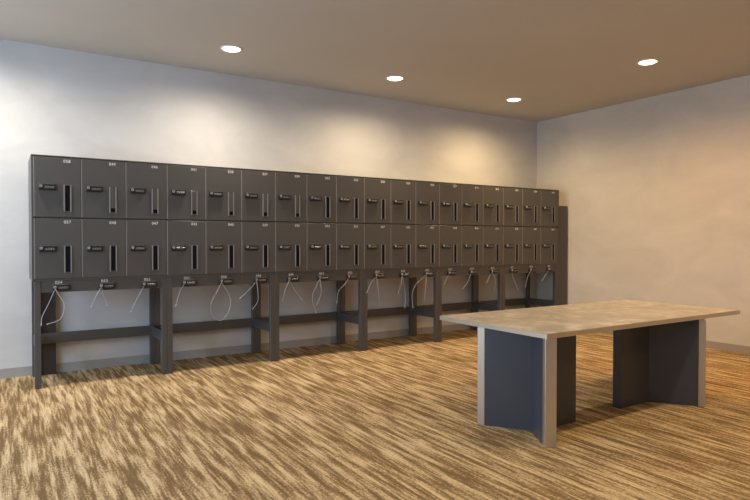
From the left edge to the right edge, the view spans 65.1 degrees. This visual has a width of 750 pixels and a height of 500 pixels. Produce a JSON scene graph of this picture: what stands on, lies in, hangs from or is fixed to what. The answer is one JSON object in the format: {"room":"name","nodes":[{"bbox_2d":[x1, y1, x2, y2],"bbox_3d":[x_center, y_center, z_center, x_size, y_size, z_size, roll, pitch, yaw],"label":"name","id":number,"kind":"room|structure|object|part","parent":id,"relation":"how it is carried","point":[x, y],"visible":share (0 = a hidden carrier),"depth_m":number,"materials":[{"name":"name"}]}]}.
{"room":"locker room","nodes":[
{"label":"locker room","id":0,"kind":"room"},
{"bbox_2d":[0,39,536,368],"bbox_3d":[-1.776,-0.403,6.750,10.540,3.200,0.150,-1,1,-32],"label":"wall","id":1,"kind":"structure","parent":0,"point":[54,101],"depth_m":6.62,"materials":[{"name":"paint"}]},
{"bbox_2d":[0,324,470,378],"bbox_3d":[-1.733,1.153,6.705,10.240,0.090,0.012,-1,1,-32],"label":"baseboard","id":2,"kind":"structure","parent":1,"relation":"attached to","point":[139,359],"depth_m":6.62,"materials":[{"name":"grey paint"}]},
{"bbox_2d":[0,329,749,499],"bbox_3d":[0.724,1.317,2.837,10.540,0.120,9.480,-1,1,-32],"label":"floor","id":3,"kind":"structure","parent":0,"point":[396,418],"depth_m":3.95,"materials":[{"name":"carpet"}]},
{"bbox_2d":[28,154,167,388],"bbox_3d":[-2.661,0.185,5.670,1.140,2.056,0.669,-1,1,-32],"label":"lockers","id":4,"kind":"object","parent":3,"relation":"on","point":[95,224],"visible":1,"depth_m":5.44,"materials":[{"name":"grey metal"}]},
{"bbox_3d":[-3.141,-0.283,5.370,0.016,1.111,0.600,-1,1,-32],"label":"panel","id":5,"kind":"part","parent":4,"relation":"part of","materials":[{"name":"grey paint"}]},
{"bbox_3d":[-3.258,0.742,5.631,0.049,0.944,0.050,-1,1,-32],"label":"leg","id":6,"kind":"part","parent":4,"relation":"part of","materials":[{"name":"grey paint"}]},
{"bbox_3d":[-2.969,0.749,5.176,0.049,0.944,0.050,-1,1,-32],"label":"leg","id":7,"kind":"part","parent":4,"relation":"part of","materials":[{"name":"grey paint"}]},
{"bbox_3d":[-3.194,0.743,5.722,0.154,0.940,0.025,-1,1,-32],"label":"corner panel","id":8,"kind":"part","parent":4,"relation":"part of","materials":[{"name":"grey metal"}]},
{"bbox_3d":[-2.822,-0.556,5.225,0.371,0.528,0.020,-1,1,-32],"label":"door","id":9,"kind":"part","parent":4,"relation":"part of","materials":[{"name":"grey paint"}]},
{"bbox_3d":[-2.822,-0.013,5.233,0.371,0.530,0.020,-1,1,-32],"label":"door","id":10,"kind":"part","parent":4,"relation":"part of","materials":[{"name":"grey paint"}]},
{"bbox_3d":[-2.803,0.850,5.918,1.023,0.100,0.030,-1,1,-32],"label":"rail","id":11,"kind":"part","parent":4,"relation":"part of","materials":[{"name":"grey metal"}]},
{"bbox_3d":[-2.505,-0.559,5.426,0.371,0.528,0.020,-1,1,-32],"label":"door","id":12,"kind":"part","parent":4,"relation":"part of","materials":[{"name":"grey paint"}]},
{"bbox_3d":[-2.505,-0.016,5.434,0.371,0.530,0.020,-1,1,-32],"label":"door","id":13,"kind":"part","parent":4,"relation":"part of","materials":[{"name":"grey paint"}]},
{"bbox_3d":[-2.189,-0.562,5.626,0.371,0.528,0.020,-1,1,-32],"label":"door","id":14,"kind":"part","parent":4,"relation":"part of","materials":[{"name":"grey paint"}]},
{"bbox_3d":[-2.189,-0.019,5.635,0.371,0.530,0.020,-1,1,-32],"label":"door","id":15,"kind":"part","parent":4,"relation":"part of","materials":[{"name":"grey paint"}]},
{"bbox_3d":[-2.352,0.733,6.206,0.049,0.944,0.050,-1,1,-32],"label":"leg","id":16,"kind":"part","parent":4,"relation":"part of","materials":[{"name":"grey paint"}]},
{"bbox_3d":[-2.207,0.849,5.980,0.025,0.100,0.488,-1,1,-32],"label":"rail","id":17,"kind":"part","parent":4,"relation":"part of","materials":[{"name":"grey metal"}]},
{"bbox_3d":[-2.063,0.740,5.751,0.049,0.944,0.050,-1,1,-32],"label":"leg","id":18,"kind":"part","parent":4,"relation":"part of","materials":[{"name":"grey paint"}]},
{"bbox_2d":[155,163,274,373],"bbox_3d":[-1.699,0.176,6.266,1.124,2.056,0.644,-1,1,-32],"label":"lockers","id":19,"kind":"object","parent":3,"relation":"on","point":[220,220],"visible":1,"depth_m":6.04,"materials":[{"name":"grey metal"}]},
{"bbox_3d":[-2.308,0.732,6.234,0.049,0.944,0.050,-1,1,-32],"label":"leg","id":20,"kind":"part","parent":19,"relation":"part of","materials":[{"name":"grey paint"}]},
{"bbox_3d":[-2.020,0.739,5.779,0.049,0.944,0.050,-1,1,-32],"label":"leg","id":21,"kind":"part","parent":19,"relation":"part of","materials":[{"name":"grey paint"}]},
{"bbox_3d":[-1.873,-0.565,5.827,0.371,0.528,0.020,-1,1,-32],"label":"door","id":22,"kind":"part","parent":19,"relation":"part of","materials":[{"name":"grey paint"}]},
{"bbox_3d":[-1.873,-0.022,5.835,0.371,0.530,0.020,-1,1,-32],"label":"door","id":23,"kind":"part","parent":19,"relation":"part of","materials":[{"name":"grey paint"}]},
{"bbox_3d":[-1.854,0.840,6.520,1.023,0.100,0.030,-1,1,-32],"label":"rail","id":24,"kind":"part","parent":19,"relation":"part of","materials":[{"name":"grey paint"}]},
{"bbox_3d":[-1.556,-0.568,6.028,0.371,0.528,0.020,-1,1,-32],"label":"door","id":25,"kind":"part","parent":19,"relation":"part of","materials":[{"name":"grey paint"}]},
{"bbox_3d":[-1.556,-0.025,6.036,0.371,0.530,0.020,-1,1,-32],"label":"door","id":26,"kind":"part","parent":19,"relation":"part of","materials":[{"name":"grey paint"}]},
{"bbox_3d":[-1.402,0.724,6.809,0.049,0.944,0.050,-1,1,-32],"label":"leg","id":27,"kind":"part","parent":19,"relation":"part of","materials":[{"name":"grey paint"}]},
{"bbox_3d":[-1.240,-0.571,6.229,0.371,0.528,0.020,-1,1,-32],"label":"door","id":28,"kind":"part","parent":19,"relation":"part of","materials":[{"name":"grey paint"}]},
{"bbox_3d":[-1.240,-0.029,6.237,0.371,0.530,0.020,-1,1,-32],"label":"door","id":29,"kind":"part","parent":19,"relation":"part of","materials":[{"name":"grey paint"}]},
{"bbox_3d":[-1.258,0.839,6.583,0.025,0.100,0.488,-1,1,-32],"label":"rail","id":30,"kind":"part","parent":19,"relation":"part of","materials":[{"name":"grey paint"}]},
{"bbox_3d":[-1.113,0.731,6.354,0.049,0.944,0.050,-1,1,-32],"label":"leg","id":31,"kind":"part","parent":19,"relation":"part of","materials":[{"name":"grey paint"}]},
{"bbox_2d":[257,171,363,360],"bbox_3d":[-0.750,0.167,6.868,1.124,2.056,0.644,-1,1,-32],"label":"lockers","id":32,"kind":"object","parent":3,"relation":"on","point":[319,218],"visible":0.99,"depth_m":6.65,"materials":[{"name":"grey metal"}]},
{"bbox_3d":[-1.359,0.723,6.836,0.049,0.944,0.050,-1,1,-32],"label":"leg","id":33,"kind":"part","parent":32,"relation":"part of","materials":[{"name":"grey paint"}]},
{"bbox_3d":[-1.070,0.730,6.381,0.049,0.944,0.050,-1,1,-32],"label":"leg","id":34,"kind":"part","parent":32,"relation":"part of","materials":[{"name":"grey paint"}]},
{"bbox_3d":[-0.923,-0.575,6.429,0.371,0.528,0.020,-1,1,-32],"label":"door","id":35,"kind":"part","parent":32,"relation":"part of","materials":[{"name":"grey paint"}]},
{"bbox_3d":[-0.923,-0.032,6.438,0.371,0.530,0.020,-1,1,-32],"label":"door","id":36,"kind":"part","parent":32,"relation":"part of","materials":[{"name":"grey paint"}]},
{"bbox_3d":[-0.905,0.831,7.122,1.023,0.100,0.030,-1,1,-32],"label":"rail","id":37,"kind":"part","parent":32,"relation":"part of","materials":[{"name":"grey paint"}]},
{"bbox_3d":[-0.607,-0.578,6.630,0.371,0.528,0.020,-1,1,-32],"label":"door","id":38,"kind":"part","parent":32,"relation":"part of","materials":[{"name":"grey paint"}]},
{"bbox_3d":[-0.607,-0.035,6.638,0.371,0.530,0.020,-1,1,-32],"label":"door","id":39,"kind":"part","parent":32,"relation":"part of","materials":[{"name":"grey paint"}]},
{"bbox_3d":[-0.453,0.714,7.411,0.049,0.944,0.050,-1,1,-32],"label":"leg","id":40,"kind":"part","parent":32,"relation":"part of","materials":[{"name":"grey paint"}]},
{"bbox_3d":[-0.309,0.830,7.185,0.025,0.100,0.488,-1,1,-32],"label":"rail","id":41,"kind":"part","parent":32,"relation":"part of","materials":[{"name":"grey paint"}]},
{"bbox_3d":[-0.291,-0.581,6.831,0.371,0.528,0.020,-1,1,-32],"label":"door","id":42,"kind":"part","parent":32,"relation":"part of","materials":[{"name":"grey paint"}]},
{"bbox_3d":[-0.291,-0.038,6.839,0.371,0.530,0.020,-1,1,-32],"label":"door","id":43,"kind":"part","parent":32,"relation":"part of","materials":[{"name":"grey paint"}]},
{"bbox_3d":[-0.164,0.721,6.956,0.049,0.944,0.050,-1,1,-32],"label":"leg","id":44,"kind":"part","parent":32,"relation":"part of","materials":[{"name":"grey paint"}]},
{"bbox_2d":[342,177,438,350],"bbox_3d":[0.200,0.158,7.471,1.124,2.056,0.644,-1,1,-32],"label":"lockers","id":45,"kind":"object","parent":3,"relation":"on","point":[401,216],"visible":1,"depth_m":7.25,"materials":[{"name":"grey metal"}]},
{"bbox_3d":[-0.410,0.714,7.438,0.049,0.944,0.050,-1,1,-32],"label":"leg","id":46,"kind":"part","parent":45,"relation":"part of","materials":[{"name":"grey paint"}]},
{"bbox_3d":[-0.121,0.721,6.983,0.049,0.944,0.050,-1,1,-32],"label":"leg","id":47,"kind":"part","parent":45,"relation":"part of","materials":[{"name":"grey paint"}]},
{"bbox_3d":[0.026,-0.584,7.032,0.371,0.528,0.020,-1,1,-32],"label":"door","id":48,"kind":"part","parent":45,"relation":"part of","materials":[{"name":"grey paint"}]},
{"bbox_3d":[0.026,-0.041,7.040,0.371,0.530,0.020,-1,1,-32],"label":"door","id":49,"kind":"part","parent":45,"relation":"part of","materials":[{"name":"grey paint"}]},
{"bbox_3d":[0.045,0.822,7.725,1.023,0.100,0.030,-1,1,-32],"label":"rail","id":50,"kind":"part","parent":45,"relation":"part of","materials":[{"name":"grey metal"}]},
{"bbox_3d":[0.342,-0.587,7.232,0.371,0.528,0.020,-1,1,-32],"label":"door","id":51,"kind":"part","parent":45,"relation":"part of","materials":[{"name":"grey paint"}]},
{"bbox_3d":[0.342,-0.044,7.241,0.371,0.530,0.020,-1,1,-32],"label":"door","id":52,"kind":"part","parent":45,"relation":"part of","materials":[{"name":"grey paint"}]},
{"bbox_3d":[0.496,0.705,8.013,0.049,0.944,0.050,-1,1,-32],"label":"leg","id":53,"kind":"part","parent":45,"relation":"part of","materials":[{"name":"grey paint"}]},
{"bbox_3d":[0.640,0.821,7.787,0.025,0.100,0.488,-1,1,-32],"label":"rail","id":54,"kind":"part","parent":45,"relation":"part of","materials":[{"name":"grey metal"}]},
{"bbox_3d":[0.659,-0.590,7.433,0.371,0.528,0.020,-1,1,-32],"label":"door","id":55,"kind":"part","parent":45,"relation":"part of","materials":[{"name":"grey paint"}]},
{"bbox_3d":[0.659,-0.047,7.441,0.371,0.530,0.020,-1,1,-32],"label":"door","id":56,"kind":"part","parent":45,"relation":"part of","materials":[{"name":"grey paint"}]},
{"bbox_3d":[0.785,0.712,7.558,0.049,0.944,0.050,-1,1,-32],"label":"leg","id":57,"kind":"part","parent":45,"relation":"part of","materials":[{"name":"grey paint"}]},
{"bbox_2d":[414,182,502,341],"bbox_3d":[1.149,0.148,8.073,1.124,2.056,0.644,-1,1,-32],"label":"lockers","id":58,"kind":"object","parent":3,"relation":"on","point":[470,224],"visible":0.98,"depth_m":7.86,"materials":[{"name":"grey metal"}]},
{"bbox_3d":[0.539,0.705,8.040,0.049,0.944,0.050,-1,1,-32],"label":"leg","id":59,"kind":"part","parent":58,"relation":"part of","materials":[{"name":"grey paint"}]},
{"bbox_3d":[0.828,0.712,7.585,0.049,0.944,0.050,-1,1,-32],"label":"leg","id":60,"kind":"part","parent":58,"relation":"part of","materials":[{"name":"grey paint"}]},
{"bbox_3d":[0.994,0.813,8.327,1.023,0.100,0.030,-1,1,-32],"label":"rail","id":61,"kind":"part","parent":58,"relation":"part of","materials":[{"name":"grey metal"}]},
{"bbox_3d":[0.975,-0.050,7.642,0.371,0.530,0.020,-1,1,-32],"label":"door","id":62,"kind":"part","parent":58,"relation":"part of","materials":[{"name":"grey paint"}]},
{"bbox_3d":[0.975,-0.593,7.634,0.371,0.528,0.020,-1,1,-32],"label":"door","id":63,"kind":"part","parent":58,"relation":"part of","materials":[{"name":"grey paint"}]},
{"bbox_3d":[1.291,-0.596,7.835,0.371,0.528,0.020,-1,1,-32],"label":"door","id":64,"kind":"part","parent":58,"relation":"part of","materials":[{"name":"grey paint"}]},
{"bbox_3d":[1.291,-0.053,7.843,0.371,0.530,0.020,-1,1,-32],"label":"door","id":65,"kind":"part","parent":58,"relation":"part of","materials":[{"name":"grey paint"}]},
{"bbox_3d":[1.445,0.696,8.615,0.049,0.944,0.050,-1,1,-32],"label":"leg","id":66,"kind":"part","parent":58,"relation":"part of","materials":[{"name":"grey paint"}]},
{"bbox_3d":[1.590,0.812,8.390,0.025,0.100,0.488,-1,1,-32],"label":"rail","id":67,"kind":"part","parent":58,"relation":"part of","materials":[{"name":"grey metal"}]},
{"bbox_3d":[1.608,-0.599,8.035,0.371,0.528,0.020,-1,1,-32],"label":"door","id":68,"kind":"part","parent":58,"relation":"part of","materials":[{"name":"grey paint"}]},
{"bbox_3d":[1.608,-0.056,8.044,0.371,0.530,0.020,-1,1,-32],"label":"door","id":69,"kind":"part","parent":58,"relation":"part of","materials":[{"name":"grey paint"}]},
{"bbox_3d":[1.734,0.703,8.160,0.049,0.944,0.050,-1,1,-32],"label":"leg","id":70,"kind":"part","parent":58,"relation":"part of","materials":[{"name":"grey paint"}]},
{"bbox_2d":[475,186,558,329],"bbox_3d":[2.102,0.139,8.682,1.138,2.056,0.637,-1,1,-32],"label":"lockers","id":71,"kind":"object","parent":3,"relation":"on","point":[530,226],"visible":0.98,"depth_m":8.46,"materials":[{"name":"grey metal"}]},
{"bbox_3d":[1.488,0.696,8.643,0.049,0.944,0.050,-1,1,-32],"label":"leg","id":72,"kind":"part","parent":71,"relation":"part of","materials":[{"name":"grey paint"}]},
{"bbox_3d":[1.943,0.803,8.929,1.023,0.100,0.030,-1,1,-32],"label":"rail","id":73,"kind":"part","parent":71,"relation":"part of","materials":[{"name":"grey metal"}]},
{"bbox_3d":[1.777,0.703,8.188,0.049,0.944,0.050,-1,1,-32],"label":"leg","id":74,"kind":"part","parent":71,"relation":"part of","materials":[{"name":"grey paint"}]},
{"bbox_3d":[1.924,-0.602,8.236,0.371,0.528,0.020,-1,1,-32],"label":"door","id":75,"kind":"part","parent":71,"relation":"part of","materials":[{"name":"grey paint"}]},
{"bbox_3d":[1.924,-0.059,8.245,0.371,0.530,0.020,-1,1,-32],"label":"door","id":76,"kind":"part","parent":71,"relation":"part of","materials":[{"name":"grey paint"}]},
{"bbox_3d":[2.394,0.687,9.218,0.049,0.944,0.050,-1,1,-32],"label":"leg","id":77,"kind":"part","parent":71,"relation":"part of","materials":[{"name":"grey paint"}]},
{"bbox_3d":[2.240,-0.062,8.445,0.371,0.530,0.020,-1,1,-32],"label":"door","id":78,"kind":"part","parent":71,"relation":"part of","materials":[{"name":"grey paint"}]},
{"bbox_3d":[2.240,-0.605,8.437,0.371,0.528,0.020,-1,1,-32],"label":"door","id":79,"kind":"part","parent":71,"relation":"part of","materials":[{"name":"grey paint"}]},
{"bbox_3d":[2.539,0.802,8.992,0.025,0.100,0.488,-1,1,-32],"label":"rail","id":80,"kind":"part","parent":71,"relation":"part of","materials":[{"name":"grey metal"}]},
{"bbox_3d":[2.557,-0.065,8.646,0.371,0.530,0.020,-1,1,-32],"label":"door","id":81,"kind":"part","parent":71,"relation":"part of","materials":[{"name":"grey paint"}]},
{"bbox_3d":[2.557,-0.608,8.638,0.371,0.528,0.020,-1,1,-32],"label":"door","id":82,"kind":"part","parent":71,"relation":"part of","materials":[{"name":"grey paint"}]},
{"bbox_3d":[2.683,0.694,8.763,0.049,0.944,0.050,-1,1,-32],"label":"leg","id":83,"kind":"part","parent":71,"relation":"part of","materials":[{"name":"grey paint"}]},
{"bbox_3d":[2.567,-0.338,8.992,0.014,1.111,0.600,-1,1,-32],"label":"panel","id":84,"kind":"part","parent":71,"relation":"part of","materials":[{"name":"grey paint"}]},
{"bbox_2d":[557,206,566,304],"bbox_3d":[2.796,0.252,8.856,0.208,1.825,0.060,-1,1,-32],"label":"filler panel","id":85,"kind":"object","parent":3,"relation":"on","point":[562,267],"visible":0.52,"depth_m":8.83,"materials":[{"name":"grey paint"}]},
{"bbox_2d":[440,300,739,447],"bbox_3d":[1.769,0.866,4.716,2.354,0.724,1.076,-1,1,-32],"label":"table","id":86,"kind":"object","parent":3,"relation":"on","point":[526,357],"visible":1,"depth_m":4.22,"materials":[{"name":"stone"}]},
{"bbox_3d":[0.763,0.890,4.186,0.051,0.692,0.074,0,1,23],"label":"metal post","id":87,"kind":"part","parent":86,"relation":"part of","materials":[{"name":"metal"}]},
{"bbox_3d":[1.105,0.897,3.720,0.074,0.692,0.051,0,1,-1],"label":"metal post","id":88,"kind":"part","parent":86,"relation":"part of","materials":[{"name":"metal"}]},
{"bbox_3d":[2.577,0.883,4.641,0.051,0.692,0.074,0,1,21],"label":"metal post","id":89,"kind":"part","parent":86,"relation":"part of","materials":[{"name":"metal"}]},
{"bbox_2d":[0,0,749,121],"bbox_3d":[0.724,-2.003,2.786,10.540,0.120,9.480,-1,1,-32],"label":"ceiling","id":90,"kind":"structure","parent":0,"point":[561,57],"depth_m":5.57,"materials":[{"name":"paint"}]},
{"bbox_2d":[220,45,242,52],"bbox_3d":[-1.419,-1.980,5.809,0.220,0.019,0.220,-1,1,-32],"label":"recessed light","id":91,"kind":"object","parent":90,"relation":"in","point":[227,48],"visible":1,"depth_m":5.78,"materials":[{"name":"white"}]},
{"bbox_2d":[386,75,403,80],"bbox_3d":[0.236,-1.996,6.859,0.220,0.019,0.220,-1,1,-32],"label":"recessed light","id":92,"kind":"object","parent":90,"relation":"in","point":[395,77],"visible":1,"depth_m":6.82,"materials":[{"name":"white"}]},
{"bbox_2d":[506,97,521,101],"bbox_3d":[1.865,-2.011,7.893,0.220,0.019,0.220,-1,1,-32],"label":"recessed light","id":93,"kind":"object","parent":90,"relation":"in","point":[514,99],"visible":1,"depth_m":7.85,"materials":[{"name":"white"}]},
{"bbox_2d":[637,59,658,64],"bbox_3d":[2.893,-1.986,6.236,0.220,0.019,0.220,-1,1,-32],"label":"recessed light","id":94,"kind":"object","parent":90,"relation":"in","point":[645,61],"visible":1,"depth_m":6.20,"materials":[{"name":"white"}]},
{"bbox_2d":[536,75,749,345],"bbox_3d":[5.110,-0.386,5.595,0.150,3.200,9.180,-1,1,-32],"label":"wall","id":95,"kind":"structure","parent":0,"point":[655,190],"depth_m":7.65,"materials":[{"name":"beige paint"}]},
{"bbox_2d":[605,331,749,353],"bbox_3d":[5.045,1.170,5.570,0.012,0.090,9.168,-1,1,-32],"label":"baseboard","id":96,"kind":"structure","parent":95,"relation":"attached to","point":[709,344],"depth_m":6.95,"materials":[{"name":"beige paint"}]}
]}

